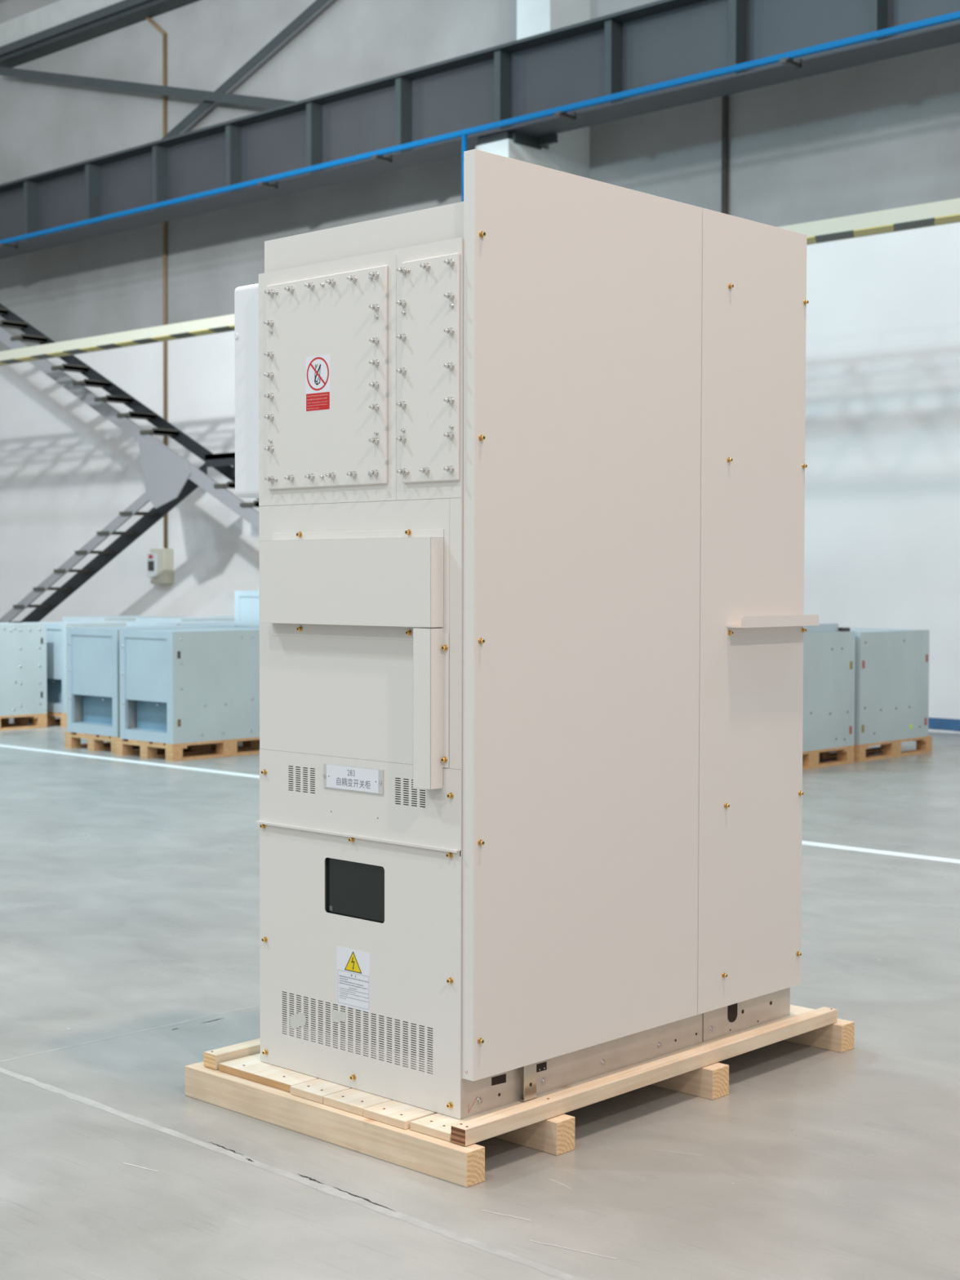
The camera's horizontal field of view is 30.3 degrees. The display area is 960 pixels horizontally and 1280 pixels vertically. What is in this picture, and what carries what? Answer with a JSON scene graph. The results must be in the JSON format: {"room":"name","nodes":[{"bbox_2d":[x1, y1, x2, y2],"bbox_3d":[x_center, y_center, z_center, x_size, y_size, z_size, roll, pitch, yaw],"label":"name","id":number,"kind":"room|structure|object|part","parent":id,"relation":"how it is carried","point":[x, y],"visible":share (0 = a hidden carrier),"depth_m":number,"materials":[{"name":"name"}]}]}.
{"room":"factory floor","nodes":[
{"label":"factory floor","id":0,"kind":"room"},
{"bbox_2d":[0,716,959,1279],"bbox_3d":[-8.388,1.230,10.291,60.000,0.200,28.910,2,3,43],"label":"floor","id":1,"kind":"structure","parent":0,"point":[130,891],"depth_m":5.06,"materials":[{"name":"concrete"}]},
{"bbox_2d":[0,713,47,730],"bbox_3d":[-5.060,0.813,17.677,0.800,0.144,1.200,2,3,43],"label":"wooden pallet","id":2,"kind":"object","parent":1,"relation":"on","point":[39,720],"visible":0.73,"depth_m":17.80,"materials":[{"name":"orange wood"}]},
{"bbox_2d":[0,622,47,715],"bbox_3d":[-5.052,0.292,17.647,0.786,0.900,1.208,2,3,43],"label":"equipment cabinet","id":3,"kind":"object","parent":2,"relation":"on","point":[23,646],"visible":1,"depth_m":17.63,"materials":[{"name":"blue metal"}]},
{"bbox_3d":[-5.051,-0.148,17.637,0.740,0.020,1.200,2,3,43],"label":"panel","id":4,"kind":"part","parent":3,"relation":"part of","materials":[{"name":"metal"}]},
{"bbox_2d":[27,711,66,727],"bbox_3d":[-4.046,0.785,18.563,0.800,0.144,1.200,2,3,43],"label":"wooden pallet","id":5,"kind":"object","parent":1,"relation":"on","point":[51,720],"visible":0.16,"depth_m":18.07,"materials":[{"name":"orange wood"}]},
{"bbox_2d":[22,620,147,713],"bbox_3d":[-4.063,0.264,18.522,0.806,0.900,1.158,2,3,43],"label":"equipment cabinet","id":6,"kind":"object","parent":5,"relation":"on","point":[56,658],"visible":0.16,"depth_m":18.01,"materials":[{"name":"blue metal"}]},
{"bbox_3d":[-4.368,0.501,18.211,0.650,0.275,0.020,2,3,43],"label":"panel","id":7,"kind":"part","parent":6,"relation":"part of","materials":[{"name":"blue metal"}]},
{"bbox_3d":[-4.447,0.287,18.119,0.760,0.880,0.032,2,3,43],"label":"frame","id":8,"kind":"part","parent":6,"relation":"part of","materials":[{"name":"grey metal"}]},
{"bbox_3d":[-4.062,-0.176,18.512,0.760,0.020,1.150,2,3,43],"label":"panel","id":9,"kind":"part","parent":6,"relation":"part of","materials":[{"name":"metal"}]},
{"bbox_3d":[-3.779,0.273,18.259,0.020,0.900,1.150,2,3,43],"label":"panel","id":10,"kind":"part","parent":6,"relation":"part of","materials":[{"name":"grey metal"}]},
{"bbox_2d":[0,303,258,622],"bbox_3d":[-3.481,-2.339,23.180,12.300,6.208,1.040,2,3,43],"label":"staircase","id":11,"kind":"structure","parent":1,"relation":"on","point":[170,477],"depth_m":23.99,"materials":[{"name":"black metal"}]},
{"bbox_3d":[-4.123,-2.221,23.122,1.150,1.000,0.020,2,3,43],"label":"gusset plate","id":12,"kind":"part","parent":11,"relation":"part of","materials":[{"name":"grey paint"}]},
{"bbox_2d":[64,731,213,753],"bbox_3d":[-2.980,0.878,15.883,0.800,0.144,1.200,2,3,43],"label":"wooden pallet","id":13,"kind":"object","parent":1,"relation":"on","point":[72,740],"visible":0.35,"depth_m":15.48,"materials":[{"name":"orange wood"}]},
{"bbox_2d":[66,625,225,737],"bbox_3d":[-2.977,0.348,15.837,0.771,0.920,1.178,2,3,43],"label":"equipment cabinet","id":14,"kind":"object","parent":13,"relation":"on","point":[92,653],"visible":0.3,"depth_m":15.47,"materials":[{"name":"blue metal"}]},
{"bbox_3d":[-3.368,0.371,15.427,0.725,0.900,0.032,2,3,43],"label":"frame","id":15,"kind":"part","parent":14,"relation":"part of","materials":[{"name":"grey metal"}]},
{"bbox_3d":[-2.977,0.730,15.855,0.725,0.015,1.130,2,3,43],"label":"floor panel","id":16,"kind":"part","parent":14,"relation":"part of","materials":[{"name":"metal"}]},
{"bbox_3d":[-3.289,0.595,15.519,0.615,0.275,0.020,2,3,43],"label":"panel","id":17,"kind":"part","parent":14,"relation":"part of","materials":[{"name":"blue metal"}]},
{"bbox_3d":[-3.248,0.338,16.097,0.020,0.920,1.170,2,3,43],"label":"panel","id":18,"kind":"part","parent":14,"relation":"part of","materials":[{"name":"grey metal"}]},
{"bbox_3d":[-2.976,-0.102,15.826,0.725,0.020,1.170,2,3,43],"label":"panel","id":19,"kind":"part","parent":14,"relation":"part of","materials":[{"name":"grey metal"}]},
{"bbox_3d":[-2.705,0.357,15.587,0.020,0.920,1.170,2,3,43],"label":"panel","id":20,"kind":"part","parent":14,"relation":"part of","materials":[{"name":"grey metal"}]},
{"bbox_2d":[123,1162,158,1171],"bbox_3d":[-0.863,1.342,4.512,0.120,0.001,0.026,2,3,43],"label":"scratch","id":21,"kind":"object","parent":1,"relation":"on","point":[123,1162],"depth_m":4.51,"materials":[{"name":"grey"}]},
{"bbox_2d":[115,737,259,761],"bbox_3d":[-2.399,0.901,15.246,0.800,0.144,1.200,2,3,43],"label":"wooden pallet","id":22,"kind":"object","parent":1,"relation":"on","point":[224,748],"visible":0.59,"depth_m":14.96,"materials":[{"name":"orange wood"}]},
{"bbox_2d":[119,627,259,743],"bbox_3d":[-2.378,0.371,15.197,0.741,0.920,1.198,2,3,43],"label":"equipment cabinet","id":23,"kind":"object","parent":22,"relation":"on","point":[178,686],"visible":0.99,"depth_m":14.84,"materials":[{"name":"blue metal"}]},
{"bbox_3d":[-2.776,0.394,14.780,0.695,0.900,0.032,2,3,43],"label":"frame","id":24,"kind":"part","parent":23,"relation":"part of","materials":[{"name":"metal"}]},
{"bbox_3d":[-2.378,0.753,15.215,0.695,0.015,1.150,2,3,43],"label":"floor panel","id":25,"kind":"part","parent":23,"relation":"part of","materials":[{"name":"metal"}]},
{"bbox_3d":[-2.697,0.619,14.872,0.585,0.275,0.020,2,3,43],"label":"panel","id":26,"kind":"part","parent":23,"relation":"part of","materials":[{"name":"blue metal"}]},
{"bbox_3d":[-2.638,0.361,15.447,0.020,0.920,1.190,2,3,43],"label":"panel","id":27,"kind":"part","parent":23,"relation":"part of","materials":[{"name":"grey metal"}]},
{"bbox_3d":[-2.377,-0.079,15.187,0.695,0.020,1.190,2,3,43],"label":"panel","id":28,"kind":"part","parent":23,"relation":"part of","materials":[{"name":"grey metal"}]},
{"bbox_3d":[-2.117,0.379,14.957,0.020,0.920,1.190,2,3,43],"label":"panel","id":29,"kind":"part","parent":23,"relation":"part of","materials":[{"name":"grey metal"}]},
{"bbox_2d":[211,1142,242,1155],"bbox_3d":[-0.668,1.337,4.661,0.160,0.001,0.012,2,3,43],"label":"scratch","id":30,"kind":"object","parent":1,"relation":"on","point":[233,1151],"depth_m":4.66,"materials":[{"name":"grey concrete"}]},
{"bbox_2d":[0,1067,582,1279],"bbox_3d":[-1.671,1.303,5.609,8.202,0.001,0.150,2,3,43],"label":"painted line","id":31,"kind":"object","parent":1,"relation":"on","point":[323,1188],"depth_m":4.38,"materials":[{"name":"white paint"}]},
{"bbox_2d":[298,1173,322,1183],"bbox_3d":[-0.424,1.346,4.428,0.105,0.001,0.012,2,3,43],"label":"scratch","id":32,"kind":"object","parent":1,"relation":"on","point":[299,1174],"depth_m":4.42,"materials":[{"name":"grey concrete"}]},
{"bbox_2d":[333,1186,392,1210],"bbox_3d":[-0.281,1.351,4.284,0.240,0.001,0.015,2,3,43],"label":"scratch","id":33,"kind":"object","parent":1,"relation":"on","point":[368,1200],"depth_m":4.29,"materials":[{"name":"grey"}]},
{"bbox_2d":[0,744,959,863],"bbox_3d":[-2.935,0.993,14.614,42.000,0.002,0.110,2,3,43],"label":"painted line","id":34,"kind":"object","parent":1,"relation":"on","point":[804,842],"visible":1,"depth_m":13.48,"materials":[{"name":"white paint"}]},
{"bbox_2d":[480,1209,530,1221],"bbox_3d":[0.061,1.355,4.175,0.133,0.001,0.032,2,3,43],"label":"scratch","id":35,"kind":"object","parent":1,"relation":"on","point":[481,1210],"depth_m":4.18,"materials":[{"name":"grey"}]},
{"bbox_2d":[185,1004,854,1187],"bbox_3d":[0.173,1.248,5.402,1.137,0.132,1.795,2,3,43],"label":"timber skid","id":36,"kind":"object","parent":1,"relation":"on","point":[234,1077],"visible":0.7,"depth_m":4.80,"materials":[{"name":"brown wood"}]},
{"bbox_3d":[-0.192,1.192,5.730,0.056,0.042,1.712,2,3,43],"label":"rail","id":37,"kind":"part","parent":36,"relation":"part of","materials":[{"name":"brown wood"}]},
{"bbox_2d":[234,149,818,1119],"bbox_3d":[0.148,-0.028,5.338,1.048,2.467,1.565,2,3,43],"label":"tall cabinet","id":38,"kind":"object","parent":36,"relation":"on","point":[522,458],"visible":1,"depth_m":4.84,"materials":[{"name":"beige metal"}]},
{"bbox_2d":[306,394,328,409],"bbox_3d":[-0.444,-0.652,4.850,0.086,0.037,0.001,2,3,43],"label":"print","id":39,"kind":"object","parent":38,"relation":"attached to","point":[314,402],"depth_m":4.85,"materials":[{"name":"red"}]},
{"bbox_3d":[-0.444,-0.652,4.850,0.096,0.047,0.001,2,3,43],"label":"red text panel","id":40,"kind":"part","parent":38,"relation":"part of","materials":[{"name":"red plastic"}]},
{"bbox_3d":[-0.422,-0.705,4.835,0.485,0.573,0.010,2,3,43],"label":"plate","id":41,"kind":"part","parent":38,"relation":"part of","materials":[{"name":"white metal"}]},
{"bbox_2d":[259,528,444,639],"bbox_3d":[-0.356,-0.149,4.766,0.678,0.290,0.048,2,3,43],"label":"hood","id":42,"kind":"object","parent":38,"relation":"attached to","point":[315,584],"depth_m":4.73,"materials":[{"name":"white metal"}]},
{"bbox_2d":[339,974,368,1002],"bbox_3d":[-0.343,0.946,4.820,0.118,0.073,0.001,2,3,43],"label":"print","id":43,"kind":"object","parent":38,"relation":"attached to","point":[353,988],"depth_m":4.82,"materials":[{"name":"grey paper"}]},
{"bbox_3d":[-0.353,-0.026,4.802,0.758,0.692,0.002,2,3,43],"label":"door","id":44,"kind":"part","parent":38,"relation":"part of","materials":[{"name":"white metal"}]},
{"bbox_3d":[-0.339,0.424,4.802,0.800,0.206,0.002,2,3,43],"label":"vent panel","id":45,"kind":"part","parent":38,"relation":"part of","materials":[{"name":"white metal"}]},
{"bbox_3d":[-0.340,0.883,4.818,0.800,0.678,0.002,2,3,43],"label":"door","id":46,"kind":"part","parent":38,"relation":"part of","materials":[{"name":"white metal"}]},
{"bbox_3d":[-0.128,-0.695,4.558,0.204,0.574,0.010,2,3,43],"label":"plate","id":47,"kind":"part","parent":38,"relation":"part of","materials":[{"name":"white metal"}]},
{"bbox_3d":[-0.062,-0.016,4.527,0.041,0.692,0.003,2,3,43],"label":"door post","id":48,"kind":"part","parent":38,"relation":"part of","materials":[{"name":"white metal"}]},
{"bbox_3d":[-0.038,0.055,4.528,0.003,2.145,0.027,2,3,43],"label":"corner post","id":49,"kind":"part","parent":38,"relation":"part of","materials":[{"name":"white metal"}]},
{"bbox_3d":[0.181,1.140,5.379,0.796,0.130,1.514,2,3,43],"label":"frame","id":50,"kind":"part","parent":38,"relation":"part of","materials":[{"name":"white metal"}]},
{"bbox_3d":[0.300,-0.064,4.850,0.040,2.361,0.960,2,3,43],"label":"panel","id":51,"kind":"part","parent":38,"relation":"part of","materials":[{"name":"white metal"}]},
{"bbox_3d":[0.818,-0.082,5.399,0.040,2.361,0.548,2,3,43],"label":"panel","id":52,"kind":"part","parent":38,"relation":"part of","materials":[{"name":"white metal"}]},
{"bbox_3d":[0.533,1.217,5.045,0.050,0.042,1.715,2,3,43],"label":"rail","id":53,"kind":"part","parent":36,"relation":"part of","materials":[{"name":"brown wood"}]},
{"bbox_2d":[528,1240,617,1258],"bbox_3d":[0.207,1.363,3.965,0.213,0.001,0.055,2,3,43],"label":"scratch","id":54,"kind":"object","parent":1,"relation":"on","point":[529,1240],"depth_m":3.96,"materials":[{"name":"grey"}]},
{"bbox_2d":[802,745,853,769],"bbox_3d":[2.367,0.940,14.377,0.800,0.144,1.200,2,3,43],"label":"wooden pallet","id":55,"kind":"object","parent":1,"relation":"on","point":[845,755],"visible":0.27,"depth_m":14.28,"materials":[{"name":"orange wood"}]},
{"bbox_2d":[802,631,855,751],"bbox_3d":[2.377,0.402,14.349,0.786,0.935,1.202,2,3,43],"label":"equipment cabinet","id":56,"kind":"object","parent":55,"relation":"on","point":[828,657],"visible":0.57,"depth_m":14.23,"materials":[{"name":"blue metal"}]},
{"bbox_2d":[804,622,838,632],"bbox_3d":[2.338,-0.098,14.309,0.640,0.065,1.030,2,3,43],"label":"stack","id":57,"kind":"object","parent":56,"relation":"on","point":[822,627],"visible":0.21,"depth_m":14.30,"materials":[{"name":"grey metal"}]},
{"bbox_3d":[2.376,-0.056,14.336,0.740,0.020,1.200,2,3,43],"label":"panel","id":58,"kind":"part","parent":56,"relation":"part of","materials":[{"name":"grey metal"}]},
{"bbox_2d":[838,626,849,631],"bbox_3d":[2.898,-0.089,14.582,0.280,0.030,0.095,2,3,43],"label":"steel offcut","id":59,"kind":"object","parent":56,"relation":"on","point":[843,629],"visible":0.36,"depth_m":14.47,"materials":[{"name":"grey metal"}]},
{"bbox_2d":[818,735,932,762],"bbox_3d":[3.245,0.910,15.308,0.800,0.144,1.200,2,3,43],"label":"wooden pallet","id":60,"kind":"object","parent":1,"relation":"on","point":[892,748],"visible":0.39,"depth_m":15.02,"materials":[{"name":"orange wood"}]},
{"bbox_2d":[849,627,929,744],"bbox_3d":[3.231,0.377,15.255,0.786,0.925,1.132,2,3,43],"label":"equipment cabinet","id":61,"kind":"object","parent":60,"relation":"on","point":[891,665],"visible":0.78,"depth_m":14.95,"materials":[{"name":"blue metal"}]},
{"bbox_3d":[2.851,0.400,14.857,0.740,0.905,0.032,2,3,43],"label":"frame","id":62,"kind":"part","parent":61,"relation":"part of","materials":[{"name":"grey metal"}]},
{"bbox_3d":[3.230,-0.075,15.242,0.740,0.020,1.130,2,3,43],"label":"panel","id":63,"kind":"part","parent":61,"relation":"part of","materials":[{"name":"grey metal"}]},
{"bbox_3d":[-1.496,0.868,16.284,0.800,0.144,1.200,2,3,43],"label":"wooden pallet","id":64,"kind":"object","parent":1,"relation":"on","visible":0},
{"bbox_2d":[238,626,259,628],"bbox_3d":[-1.530,0.335,16.229,0.800,0.925,1.102,2,3,43],"label":"equipment cabinet","id":65,"kind":"object","parent":64,"relation":"on","point":[253,627],"visible":0.02,"depth_m":16.00,"materials":[{"name":"blue metal"}]},
{"bbox_3d":[-2.131,0.844,16.951,0.800,0.144,1.200,2,3,43],"label":"wooden pallet","id":66,"kind":"object","parent":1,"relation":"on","visible":0},
{"bbox_2d":[180,622,259,627],"bbox_3d":[-2.165,0.311,16.896,0.800,0.925,1.102,2,3,43],"label":"equipment cabinet","id":67,"kind":"object","parent":66,"relation":"on","point":[228,624],"visible":0.06,"depth_m":16.57,"materials":[{"name":"blue metal"}]},
{"bbox_3d":[-1.880,0.320,16.629,0.020,0.925,1.100,2,3,43],"label":"panel","id":68,"kind":"part","parent":67,"relation":"part of","materials":[{"name":"metal"}]},
{"bbox_3d":[-2.774,0.819,17.625,0.800,0.144,1.200,2,3,43],"label":"wooden pallet","id":69,"kind":"object","parent":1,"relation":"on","visible":0},
{"bbox_2d":[126,620,259,626],"bbox_3d":[-2.808,0.286,17.569,0.800,0.925,1.102,2,3,43],"label":"equipment cabinet","id":70,"kind":"object","parent":69,"relation":"on","point":[167,623],"visible":0.18,"depth_m":17.39,"materials":[{"name":"blue metal"}]},
{"bbox_3d":[-3.174,0.309,17.181,0.760,0.905,0.032,2,3,43],"label":"frame","id":71,"kind":"part","parent":70,"relation":"part of","materials":[{"name":"metal"}]},
{"bbox_3d":[-2.523,0.296,17.303,0.020,0.925,1.100,2,3,43],"label":"panel","id":72,"kind":"part","parent":70,"relation":"part of","materials":[{"name":"metal"}]},
{"bbox_3d":[-3.040,0.756,19.455,0.800,0.144,1.200,2,3,43],"label":"wooden pallet","id":73,"kind":"object","parent":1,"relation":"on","visible":0},
{"bbox_2d":[135,617,235,622],"bbox_3d":[-3.074,0.223,19.400,0.800,0.925,1.102,2,3,43],"label":"equipment cabinet","id":74,"kind":"object","parent":73,"relation":"on","point":[178,619],"visible":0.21,"depth_m":19.11,"materials":[{"name":"blue metal"}]},
{"bbox_3d":[-3.441,0.246,19.011,0.760,0.905,0.032,2,3,43],"label":"frame","id":75,"kind":"part","parent":74,"relation":"part of","materials":[{"name":"metal"}]},
{"bbox_3d":[-2.790,0.233,19.133,0.020,0.925,1.100,2,3,43],"label":"panel","id":76,"kind":"part","parent":74,"relation":"part of","materials":[{"name":"metal"}]},
{"bbox_3d":[-3.978,0.734,20.063,0.800,0.144,1.200,2,3,43],"label":"wooden pallet","id":77,"kind":"object","parent":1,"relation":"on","visible":0},
{"bbox_2d":[62,615,185,621],"bbox_3d":[-4.012,0.201,20.008,0.800,0.925,1.102,2,3,43],"label":"equipment cabinet","id":78,"kind":"object","parent":77,"relation":"on","point":[126,618],"visible":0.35,"depth_m":19.64,"materials":[{"name":"blue metal"}]},
{"bbox_3d":[-4.379,0.223,19.619,0.760,0.905,0.032,2,3,43],"label":"frame","id":79,"kind":"part","parent":78,"relation":"part of","materials":[{"name":"metal"}]},
{"bbox_3d":[-4.010,-0.252,19.993,0.760,0.020,1.100,2,3,43],"label":"panel","id":80,"kind":"part","parent":78,"relation":"part of","materials":[{"name":"metal"}]},
{"bbox_3d":[-3.727,0.210,19.742,0.020,0.925,1.100,2,3,43],"label":"panel","id":81,"kind":"part","parent":78,"relation":"part of","materials":[{"name":"metal"}]},
{"bbox_3d":[-1.769,0.797,18.326,0.800,0.144,1.200,2,3,43],"label":"wooden pallet","id":82,"kind":"object","parent":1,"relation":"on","visible":0},
{"bbox_2d":[235,590,259,622],"bbox_3d":[-1.893,0.111,18.213,0.860,1.235,0.902,2,3,43],"label":"equipment cabinet","id":83,"kind":"object","parent":82,"relation":"on","point":[246,602],"visible":0.11,"depth_m":18.04,"materials":[{"name":"blue metal"}]},
{"bbox_3d":[-2.198,0.101,18.502,0.020,1.235,0.900,2,3,43],"label":"panel","id":84,"kind":"part","parent":83,"relation":"part of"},
{"bbox_3d":[-1.891,-0.496,18.194,0.820,0.020,0.900,2,3,43],"label":"panel","id":85,"kind":"part","parent":83,"relation":"part of","materials":[{"name":"metal"}]},
{"bbox_3d":[-2.401,0.720,20.570,0.800,0.144,1.200,2,3,43],"label":"wooden pallet","id":86,"kind":"object","parent":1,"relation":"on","visible":0},
{"bbox_2d":[209,615,235,617],"bbox_3d":[-2.435,0.187,20.515,0.800,0.925,1.102,2,3,43],"label":"equipment cabinet","id":87,"kind":"object","parent":86,"relation":"on","point":[231,615],"visible":0.02,"depth_m":20.25,"materials":[{"name":"blue metal"}]},
{"bbox_2d":[0,0,959,733],"bbox_3d":[1.435,-5.701,20.472,60.000,13.000,0.300,2,3,43],"label":"wall","id":88,"kind":"structure","parent":0,"point":[882,522],"depth_m":22.70,"materials":[{"name":"white paint"}]},
{"bbox_2d":[0,0,123,46],"bbox_3d":[1.226,-9.322,20.119,60.000,0.400,0.330,2,3,43],"label":"trim","id":89,"kind":"structure","parent":88,"relation":"attached to","point":[59,12],"depth_m":27.34,"materials":[{"name":"grey concrete"}]},
{"bbox_2d":[0,0,199,67],"bbox_3d":[1.198,-9.023,20.100,60.000,0.185,0.410,2,3,43],"label":"steel beam","id":90,"kind":"structure","parent":88,"relation":"attached to","point":[125,13],"depth_m":26.73,"materials":[{"name":"grey metal"}]},
{"bbox_2d":[132,17,167,547],"bbox_3d":[-4.900,-5.392,26.120,0.786,8.072,0.173,2,3,43],"label":"cable conduit","id":91,"kind":"object","parent":88,"relation":"attached to","point":[164,34],"visible":0.49,"depth_m":25.92,"materials":[{"name":"metal"}]},
{"bbox_2d":[146,548,173,583],"bbox_3d":[-4.706,-1.086,26.053,0.380,0.510,0.220,2,3,43],"label":"switch box","id":92,"kind":"object","parent":88,"relation":"attached to","point":[159,561],"visible":1,"depth_m":25.97,"materials":[{"name":"beige"}]},
{"bbox_2d":[147,560,154,570],"bbox_3d":[-4.833,-1.091,26.035,0.120,0.140,0.020,2,3,43],"label":"switch","id":93,"kind":"object","parent":92,"relation":"attached to","point":[150,563],"depth_m":26.02,"materials":[{"name":"grey plastic"}]},
{"bbox_2d":[160,0,328,139],"bbox_3d":[-2.805,-8.006,23.983,9.145,3.472,0.120,2,3,43],"label":"diagonal brace","id":94,"kind":"object","parent":88,"relation":"attached to","point":[317,5],"visible":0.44,"depth_m":24.18,"materials":[{"name":"grey paint"}]},
{"bbox_2d":[0,66,296,108],"bbox_3d":[-4.482,-7.862,25.403,8.712,2.366,0.120,2,3,43],"label":"diagonal brace","id":95,"kind":"object","parent":94,"relation":"attached to","point":[268,103],"visible":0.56,"depth_m":25.60,"materials":[{"name":"grey paint"}]},
{"bbox_2d":[0,0,959,258],"bbox_3d":[1.286,-6.021,18.842,46.000,1.150,0.540,2,3,43],"label":"girder","id":96,"kind":"object","parent":88,"relation":"attached to","point":[660,41],"visible":0.97,"depth_m":19.98,"materials":[{"name":"metal"}]},
{"bbox_2d":[0,10,959,248],"bbox_3d":[1.012,-5.166,18.582,46.000,0.858,0.265,2,3,43],"label":"rail","id":97,"kind":"object","parent":96,"relation":"attached to","point":[787,58],"visible":0.95,"depth_m":18.88,"materials":[{"name":"blue metal"}]},
{"bbox_3d":[0.302,-5.557,19.785,0.440,0.085,0.480,2,3,43],"label":"bearing plate","id":98,"kind":"part","parent":96,"relation":"part of","materials":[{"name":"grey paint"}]},
{"bbox_2d":[475,0,590,178],"bbox_3d":[0.620,-5.641,20.115,0.505,12.900,1.440,2,3,43],"label":"column","id":99,"kind":"structure","parent":88,"relation":"attached to","point":[571,153],"depth_m":20.05,"materials":[{"name":"paint"}]},
{"bbox_2d":[721,94,728,213],"bbox_3d":[2.632,-3.102,19.152,0.065,5.900,0.065,-1,2,-24],"label":"pipe","id":100,"kind":"object","parent":88,"relation":"attached to","point":[725,99],"visible":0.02,"depth_m":19.05,"materials":[{"name":"grey"}]},
{"bbox_2d":[928,717,959,731],"bbox_3d":[-0.178,0.674,21.995,35.880,0.123,0.016,2,3,43],"label":"baseboard","id":101,"kind":"structure","parent":88,"relation":"attached to","point":[948,724],"depth_m":17.50,"materials":[{"name":"blue paint"}]},
{"bbox_2d":[0,198,959,365],"bbox_3d":[-0.582,-3.553,18.408,44.000,0.222,1.090,2,3,43],"label":"beam","id":102,"kind":"structure","parent":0,"point":[946,211],"depth_m":15.44,"materials":[{"name":"beige metal"}]}
]}

